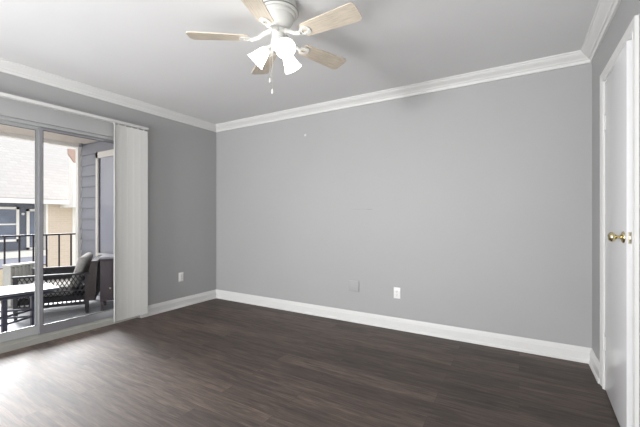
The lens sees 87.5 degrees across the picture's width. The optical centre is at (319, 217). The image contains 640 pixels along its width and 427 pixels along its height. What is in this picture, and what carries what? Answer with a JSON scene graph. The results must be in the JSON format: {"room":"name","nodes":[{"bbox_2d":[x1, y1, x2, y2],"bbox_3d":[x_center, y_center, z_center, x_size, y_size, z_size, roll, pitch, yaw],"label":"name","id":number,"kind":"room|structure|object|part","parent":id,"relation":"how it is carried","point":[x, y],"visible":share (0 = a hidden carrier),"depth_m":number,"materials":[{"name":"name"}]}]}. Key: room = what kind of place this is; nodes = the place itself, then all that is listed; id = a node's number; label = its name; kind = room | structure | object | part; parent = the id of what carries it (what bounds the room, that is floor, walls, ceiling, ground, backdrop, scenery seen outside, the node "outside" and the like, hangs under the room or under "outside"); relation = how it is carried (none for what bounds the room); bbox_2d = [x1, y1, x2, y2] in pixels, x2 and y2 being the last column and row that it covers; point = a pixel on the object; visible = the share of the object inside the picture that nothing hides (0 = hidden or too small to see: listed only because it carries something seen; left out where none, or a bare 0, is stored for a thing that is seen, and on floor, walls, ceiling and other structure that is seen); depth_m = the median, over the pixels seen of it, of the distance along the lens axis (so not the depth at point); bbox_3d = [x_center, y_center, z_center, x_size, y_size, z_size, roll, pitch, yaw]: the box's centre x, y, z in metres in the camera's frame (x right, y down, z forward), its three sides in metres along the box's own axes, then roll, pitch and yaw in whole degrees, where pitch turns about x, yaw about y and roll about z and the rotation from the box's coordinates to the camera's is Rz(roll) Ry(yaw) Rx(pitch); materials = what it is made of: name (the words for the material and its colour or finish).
{"room":"empty living room","nodes":[
{"label":"empty living room","id":0,"kind":"room"},
{"bbox_2d":[0,124,97,144],"bbox_3d":[-3.969,-1.257,3.352,2.550,0.080,4.100,0,0,31],"label":"ceiling","id":1,"kind":"structure","parent":0,"point":[3,128],"depth_m":4.96,"materials":[{"name":"beige paint"}]},
{"bbox_2d":[0,296,113,332],"bbox_3d":[-4.000,1.318,3.300,2.550,0.150,3.980,0,0,31],"label":"floor","id":2,"kind":"structure","parent":0,"point":[50,315],"depth_m":4.38,"materials":[{"name":"grey concrete"}]},
{"bbox_2d":[2,262,34,306],"bbox_3d":[-4.282,0.946,4.801,0.184,0.575,0.380,0,0,19],"label":"wicker basket","id":3,"kind":"object","parent":2,"relation":"on","point":[16,269],"visible":0.5,"depth_m":4.67,"materials":[{"name":"white wicker"}]},
{"bbox_2d":[0,282,59,332],"bbox_3d":[-3.495,1.017,3.543,0.566,0.452,1.053,0,0,38],"label":"patio table","id":4,"kind":"object","parent":2,"relation":"on","point":[23,290],"visible":0.81,"depth_m":3.67,"materials":[{"name":"grey metal"}]},
{"bbox_3d":[-3.312,1.030,3.507,0.042,0.425,0.042,0,0,31],"label":"leg","id":5,"kind":"part","parent":4,"relation":"part of","materials":[{"name":"grey metal"}]},
{"bbox_3d":[-3.284,1.030,3.828,0.042,0.425,0.042,0,0,31],"label":"leg","id":6,"kind":"part","parent":4,"relation":"part of","materials":[{"name":"grey metal"}]},
{"bbox_2d":[0,233,75,266],"bbox_3d":[-4.995,0.750,4.003,0.040,0.985,3.620,0,0,31],"label":"balcony railing","id":7,"kind":"object","parent":2,"relation":"on","point":[70,234],"visible":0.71,"depth_m":5.21,"materials":[{"name":"metal"}]},
{"bbox_3d":[-4.990,0.271,4.012,0.040,0.025,3.600,0,0,31],"label":"rail","id":8,"kind":"part","parent":7,"relation":"part of","materials":[{"name":"metal"}]},
{"bbox_2d":[12,252,101,320],"bbox_3d":[-3.493,0.879,4.559,0.860,0.727,0.856,0,0,-28],"label":"armchair","id":9,"kind":"object","parent":2,"relation":"on","point":[69,279],"visible":0.73,"depth_m":4.33,"materials":[{"name":"wicker"}]},
{"bbox_2d":[19,278,81,298],"bbox_3d":[-3.604,0.942,4.501,0.560,0.118,0.730,0,0,-28],"label":"seat cushion","id":10,"kind":"object","parent":9,"relation":"on","point":[66,279],"depth_m":4.31,"materials":[{"name":"fabric"}]},
{"bbox_3d":[-3.345,0.948,4.185,0.750,0.420,0.032,0,0,-28],"label":"frame","id":11,"kind":"part","parent":9,"relation":"part of","materials":[{"name":"wicker"}]},
{"bbox_3d":[-3.345,0.913,4.184,0.679,0.355,0.017,0,0,-28],"label":"lattice panel","id":12,"kind":"part","parent":9,"relation":"part of","materials":[{"name":"wicker"}]},
{"bbox_3d":[-3.343,0.726,4.186,0.775,0.025,0.056,0,0,-28],"label":"armrest","id":13,"kind":"part","parent":9,"relation":"part of","materials":[{"name":"wicker"}]},
{"bbox_3d":[-3.533,1.038,4.538,0.720,0.070,0.760,0,0,-28],"label":"seat","id":14,"kind":"part","parent":9,"relation":"part of","materials":[{"name":"wicker"}]},
{"bbox_3d":[-3.718,0.726,4.893,0.775,0.025,0.056,0,0,-28],"label":"armrest","id":15,"kind":"part","parent":9,"relation":"part of","materials":[{"name":"wicker"}]},
{"bbox_3d":[-3.720,0.913,4.891,0.679,0.355,0.017,0,0,-28],"label":"lattice panel","id":16,"kind":"part","parent":9,"relation":"part of","materials":[{"name":"wicker"}]},
{"bbox_3d":[-3.724,0.841,4.900,0.670,0.205,0.006,0,0,-28],"label":"backing panel","id":17,"kind":"part","parent":9,"relation":"part of","materials":[{"name":"black wicker"}]},
{"bbox_2d":[70,252,92,286],"bbox_3d":[-3.305,0.712,4.651,0.183,0.392,0.725,0,0,-28],"label":"cushion","id":18,"kind":"object","parent":9,"relation":"on","point":[83,263],"depth_m":4.36,"materials":[{"name":"fabric"}]},
{"bbox_3d":[-3.175,0.826,4.728,0.140,0.515,0.836,0,0,-28],"label":"backrest","id":19,"kind":"part","parent":9,"relation":"part of","materials":[{"name":"brown wicker"}]},
{"bbox_2d":[99,254,113,310],"bbox_3d":[-2.869,0.884,4.653,0.300,0.718,0.418,0,0,-28],"label":"storage cabinet","id":20,"kind":"object","parent":2,"relation":"on","point":[106,260],"visible":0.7,"depth_m":4.46,"materials":[{"name":"brown plastic"}]},
{"bbox_3d":[-2.846,0.833,4.459,0.138,0.540,0.011,0,0,-28],"label":"cabinet door","id":21,"kind":"part","parent":20,"relation":"part of","materials":[{"name":"brown plastic"}]},
{"bbox_3d":[-2.721,0.833,4.525,0.138,0.540,0.011,0,0,-28],"label":"cabinet door","id":22,"kind":"part","parent":20,"relation":"part of","materials":[{"name":"brown plastic"}]},
{"bbox_2d":[80,141,113,295],"bbox_3d":[-2.939,0.013,5.043,2.510,2.460,0.140,0,0,31],"label":"wall","id":23,"kind":"structure","parent":0,"point":[88,152],"depth_m":5.47,"materials":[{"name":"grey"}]},
{"bbox_2d":[0,131,77,147],"bbox_3d":[-5.067,-1.192,3.903,0.100,0.050,3.925,0,0,31],"label":"trim","id":24,"kind":"structure","parent":23,"relation":"attached to","point":[3,134],"depth_m":5.06,"materials":[{"name":"white wood"}]},
{"bbox_2d":[75,144,81,265],"bbox_3d":[-4.053,0.013,5.615,0.090,2.460,0.055,0,0,31],"label":"trim","id":25,"kind":"structure","parent":23,"relation":"attached to","point":[78,157],"depth_m":5.60,"materials":[{"name":"white wood"}]},
{"bbox_2d":[96,149,113,255],"bbox_3d":[-2.941,-0.209,4.972,1.440,1.645,0.047,0,0,31],"label":"window","id":26,"kind":"structure","parent":23,"relation":"in","point":[104,159],"depth_m":5.22,"materials":[{"name":"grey glass"}]},
{"bbox_3d":[-3.496,-0.190,5.304,0.022,1.505,0.008,0,0,31],"label":"sash","id":27,"kind":"part","parent":26,"relation":"part of","materials":[{"name":"grey metal"}]},
{"bbox_2d":[0,72,215,317],"bbox_3d":[-3.319,-0.029,1.827,0.150,2.544,6.945,0,0,31],"label":"wall","id":28,"kind":"structure","parent":0,"point":[181,156],"depth_m":4.12,"materials":[{"name":"grey paint"}]},
{"bbox_2d":[0,116,137,353],"bbox_3d":[-2.585,0.143,3.075,0.103,2.000,1.800,0,0,31],"label":"door","id":29,"kind":"structure","parent":28,"relation":"in","point":[38,333],"depth_m":3.06,"materials":[{"name":"paint"}]},
{"bbox_3d":[-2.821,0.122,2.720,0.028,1.894,0.885,0,0,31],"label":"sliding panel","id":30,"kind":"part","parent":29,"relation":"part of","materials":[{"name":"glass"}]},
{"bbox_3d":[-2.586,0.108,3.075,0.100,1.930,1.800,0,0,31],"label":"frame","id":31,"kind":"part","parent":29,"relation":"part of","materials":[{"name":"paint"}]},
{"bbox_3d":[-2.585,1.107,3.075,0.103,0.072,1.800,0,0,31],"label":"sill","id":32,"kind":"part","parent":29,"relation":"part of","materials":[{"name":"metal"}]},
{"bbox_3d":[-2.347,0.122,3.433,0.028,1.894,0.876,0,0,31],"label":"sliding panel","id":33,"kind":"part","parent":29,"relation":"part of","materials":[{"name":"glass"}]},
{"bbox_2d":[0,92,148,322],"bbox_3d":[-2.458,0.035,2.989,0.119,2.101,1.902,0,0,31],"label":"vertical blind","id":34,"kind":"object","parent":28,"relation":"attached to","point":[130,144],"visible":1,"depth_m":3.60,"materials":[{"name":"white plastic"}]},
{"bbox_3d":[-2.442,-1.002,2.979,0.045,0.029,1.902,0,0,31],"label":"head rail","id":35,"kind":"part","parent":34,"relation":"part of","materials":[{"name":"white plastic"}]},
{"bbox_2d":[0,58,215,131],"bbox_3d":[-3.221,-1.258,1.769,0.078,0.086,6.945,0,0,31],"label":"trim","id":36,"kind":"structure","parent":28,"relation":"attached to","point":[6,66],"depth_m":3.36,"materials":[{"name":"white wood"}]},
{"bbox_2d":[140,290,215,317],"bbox_3d":[-1.754,1.084,4.285,0.026,0.118,1.120,0,0,31],"label":"baseboard","id":37,"kind":"structure","parent":28,"relation":"attached to","point":[153,309],"depth_m":4.23,"materials":[{"name":"white wood"}]},
{"bbox_2d":[179,272,182,281],"bbox_3d":[-1.773,0.758,4.269,0.010,0.114,0.070,0,0,31],"label":"wall outlet","id":38,"kind":"object","parent":28,"relation":"attached to","point":[180,273],"visible":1,"depth_m":4.27,"materials":[{"name":"white plastic"}]},
{"bbox_2d":[0,0,598,123],"bbox_3d":[-1.462,-1.351,0.722,4.474,0.100,7.185,0,0,31],"label":"ceiling","id":39,"kind":"structure","parent":0,"point":[141,50],"depth_m":2.52,"materials":[{"name":"paint"}]},
{"bbox_2d":[186,0,361,93],"bbox_3d":[-0.224,-1.019,2.017,0.998,0.564,1.042,0,0,31],"label":"ceiling fan","id":40,"kind":"object","parent":39,"relation":"hanging from","point":[278,16],"visible":1,"depth_m":1.96,"materials":[{"name":"oak"},{"name":"white enamel"},{"name":"frosted white glass"}]},
{"bbox_3d":[-0.608,-1.086,2.009,0.360,0.006,0.132,0,11,-4],"label":"blade","id":41,"kind":"part","parent":40,"relation":"part of","materials":[{"name":"brown wood"}]},
{"bbox_3d":[-0.337,-1.086,1.691,0.132,0.006,0.360,11,3,13],"label":"blade","id":42,"kind":"part","parent":40,"relation":"part of","materials":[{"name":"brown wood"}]},
{"bbox_3d":[-0.383,-0.982,2.053,0.129,0.130,0.112,0,0,31],"label":"lamp shade","id":43,"kind":"part","parent":40,"relation":"part of","materials":[{"name":"white glass"}]},
{"bbox_3d":[-0.390,-1.086,2.364,0.132,0.006,0.360,-12,5,-22],"label":"blade","id":44,"kind":"part","parent":40,"relation":"part of","materials":[{"name":"beige wood"}]},
{"bbox_3d":[-0.285,-0.918,2.002,0.004,0.295,0.004,0,0,31],"label":"pull chain","id":45,"kind":"part","parent":40,"relation":"part of","materials":[{"name":"metal"}]},
{"bbox_3d":[-0.215,-1.002,1.938,0.050,0.069,0.068,0,0,-43],"label":"bulb","id":46,"kind":"part","parent":40,"relation":"part of","materials":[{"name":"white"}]},
{"bbox_3d":[-0.205,-0.982,1.912,0.125,0.130,0.117,0,0,31],"label":"lamp shade","id":47,"kind":"part","parent":40,"relation":"part of","materials":[{"name":"white glass"}]},
{"bbox_3d":[-0.186,-0.982,2.141,0.116,0.130,0.130,0,0,31],"label":"lamp shade","id":48,"kind":"part","parent":40,"relation":"part of","materials":[{"name":"white glass"}]},
{"bbox_3d":[0.016,-1.086,2.267,0.360,0.006,0.132,0,-11,-40],"label":"blade","id":49,"kind":"part","parent":40,"relation":"part of","materials":[{"name":"beige wood"}]},
{"bbox_3d":[0.049,-1.086,1.851,0.360,0.006,0.132,0,-11,32],"label":"blade","id":50,"kind":"part","parent":40,"relation":"part of","materials":[{"name":"brown wood"}]},
{"bbox_2d":[0,298,619,426],"bbox_3d":[-1.423,1.183,0.699,4.344,0.080,6.945,0,0,31],"label":"floor","id":51,"kind":"structure","parent":0,"point":[216,362],"depth_m":2.37,"materials":[{"name":"brown wood"}]},
{"bbox_2d":[216,63,591,347],"bbox_3d":[0.345,-0.029,3.757,4.474,2.544,0.120,0,0,31],"label":"wall","id":52,"kind":"structure","parent":0,"point":[479,196],"depth_m":3.25,"materials":[{"name":"grey paint"}]},
{"bbox_2d":[349,280,358,291],"bbox_3d":[0.372,0.751,3.664,0.118,0.116,0.013,0,0,31],"label":"blank cover plate","id":53,"kind":"object","parent":52,"relation":"attached to","point":[353,285],"visible":1,"depth_m":3.65,"materials":[{"name":"grey paint"}]},
{"bbox_2d":[394,287,399,298],"bbox_3d":[0.787,0.772,3.419,0.070,0.114,0.010,0,0,31],"label":"wall outlet","id":54,"kind":"object","parent":52,"relation":"attached to","point":[396,289],"visible":1,"depth_m":3.42,"materials":[{"name":"white plastic"}]},
{"bbox_2d":[216,289,590,363],"bbox_3d":[0.321,1.084,3.687,4.204,0.118,0.026,0,0,31],"label":"baseboard","id":55,"kind":"structure","parent":52,"relation":"attached to","point":[521,344],"depth_m":3.24,"materials":[{"name":"white wood"}]},
{"bbox_2d":[216,50,590,131],"bbox_3d":[0.307,-1.258,3.664,4.204,0.086,0.078,0,0,31],"label":"trim","id":56,"kind":"structure","parent":52,"relation":"attached to","point":[574,58],"depth_m":3.23,"materials":[{"name":"white wood"}]},
{"bbox_2d":[592,0,639,426],"bbox_3d":[0.409,-0.029,-0.392,0.120,2.544,6.945,0,0,31],"label":"wall","id":57,"kind":"structure","parent":0,"point":[627,9],"depth_m":2.41,"materials":[{"name":"grey paint"}]},
{"bbox_2d":[588,348,599,383],"bbox_3d":[2.023,1.084,2.462,0.026,0.118,0.389,0,0,31],"label":"baseboard","id":58,"kind":"structure","parent":57,"relation":"attached to","point":[594,363],"depth_m":2.44,"materials":[{"name":"white wood"}]},
{"bbox_2d":[581,0,620,62],"bbox_3d":[0.324,-1.258,-0.341,0.078,0.086,6.945,0,0,31],"label":"trim","id":59,"kind":"structure","parent":57,"relation":"attached to","point":[605,11],"depth_m":2.19,"materials":[{"name":"white wood"}]},
{"bbox_2d":[603,40,631,426],"bbox_3d":[1.699,0.122,1.950,0.097,2.018,0.648,0,0,33],"label":"door","id":60,"kind":"structure","parent":57,"relation":"in","point":[617,120],"depth_m":1.82,"materials":[{"name":"white paint"}]},
{"bbox_3d":[1.542,0.102,1.751,0.050,0.052,0.052,0,0,33],"label":"knob","id":61,"kind":"part","parent":60,"relation":"part of","materials":[{"name":"gold metal"}]},
{"bbox_3d":[1.551,0.102,1.665,0.025,0.058,0.009,0,0,33],"label":"latch plate","id":62,"kind":"part","parent":60,"relation":"part of","materials":[{"name":"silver metal"}]},
{"bbox_2d":[600,15,638,426],"bbox_3d":[1.721,0.087,1.946,0.016,2.111,0.806,0,0,31],"label":"trim","id":63,"kind":"structure","parent":57,"relation":"attached to","point":[632,32],"depth_m":1.65,"materials":[{"name":"white wood"}]},
{"label":"outside","id":64,"kind":"structure","parent":0,"visible":0},
{"bbox_3d":[-23.501,4.693,25.624,53.400,0.100,80.000,0,0,31],"label":"ground","id":65,"kind":"structure","parent":64,"visible":0},
{"bbox_2d":[0,136,74,303],"bbox_3d":[-15.931,-0.224,12.973,8.350,9.734,22.000,0,0,31],"label":"apartment building","id":66,"kind":"structure","parent":65,"relation":"on","point":[17,156],"depth_m":15.20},
{"bbox_3d":[-13.622,0.293,14.048,0.020,1.300,1.310,0,0,31],"label":"pane","id":67,"kind":"part","parent":66,"relation":"part of","materials":[{"name":"blue glass"}]},
{"bbox_3d":[-12.980,0.533,15.126,0.020,1.620,0.280,0,0,31],"label":"pane","id":68,"kind":"part","parent":66,"relation":"part of","materials":[{"name":"glass"}]},
{"bbox_3d":[-12.078,1.943,16.201,0.770,5.400,0.170,0,0,31],"label":"corner trim","id":69,"kind":"part","parent":66,"relation":"part of","materials":[{"name":"white wood"}]}
]}

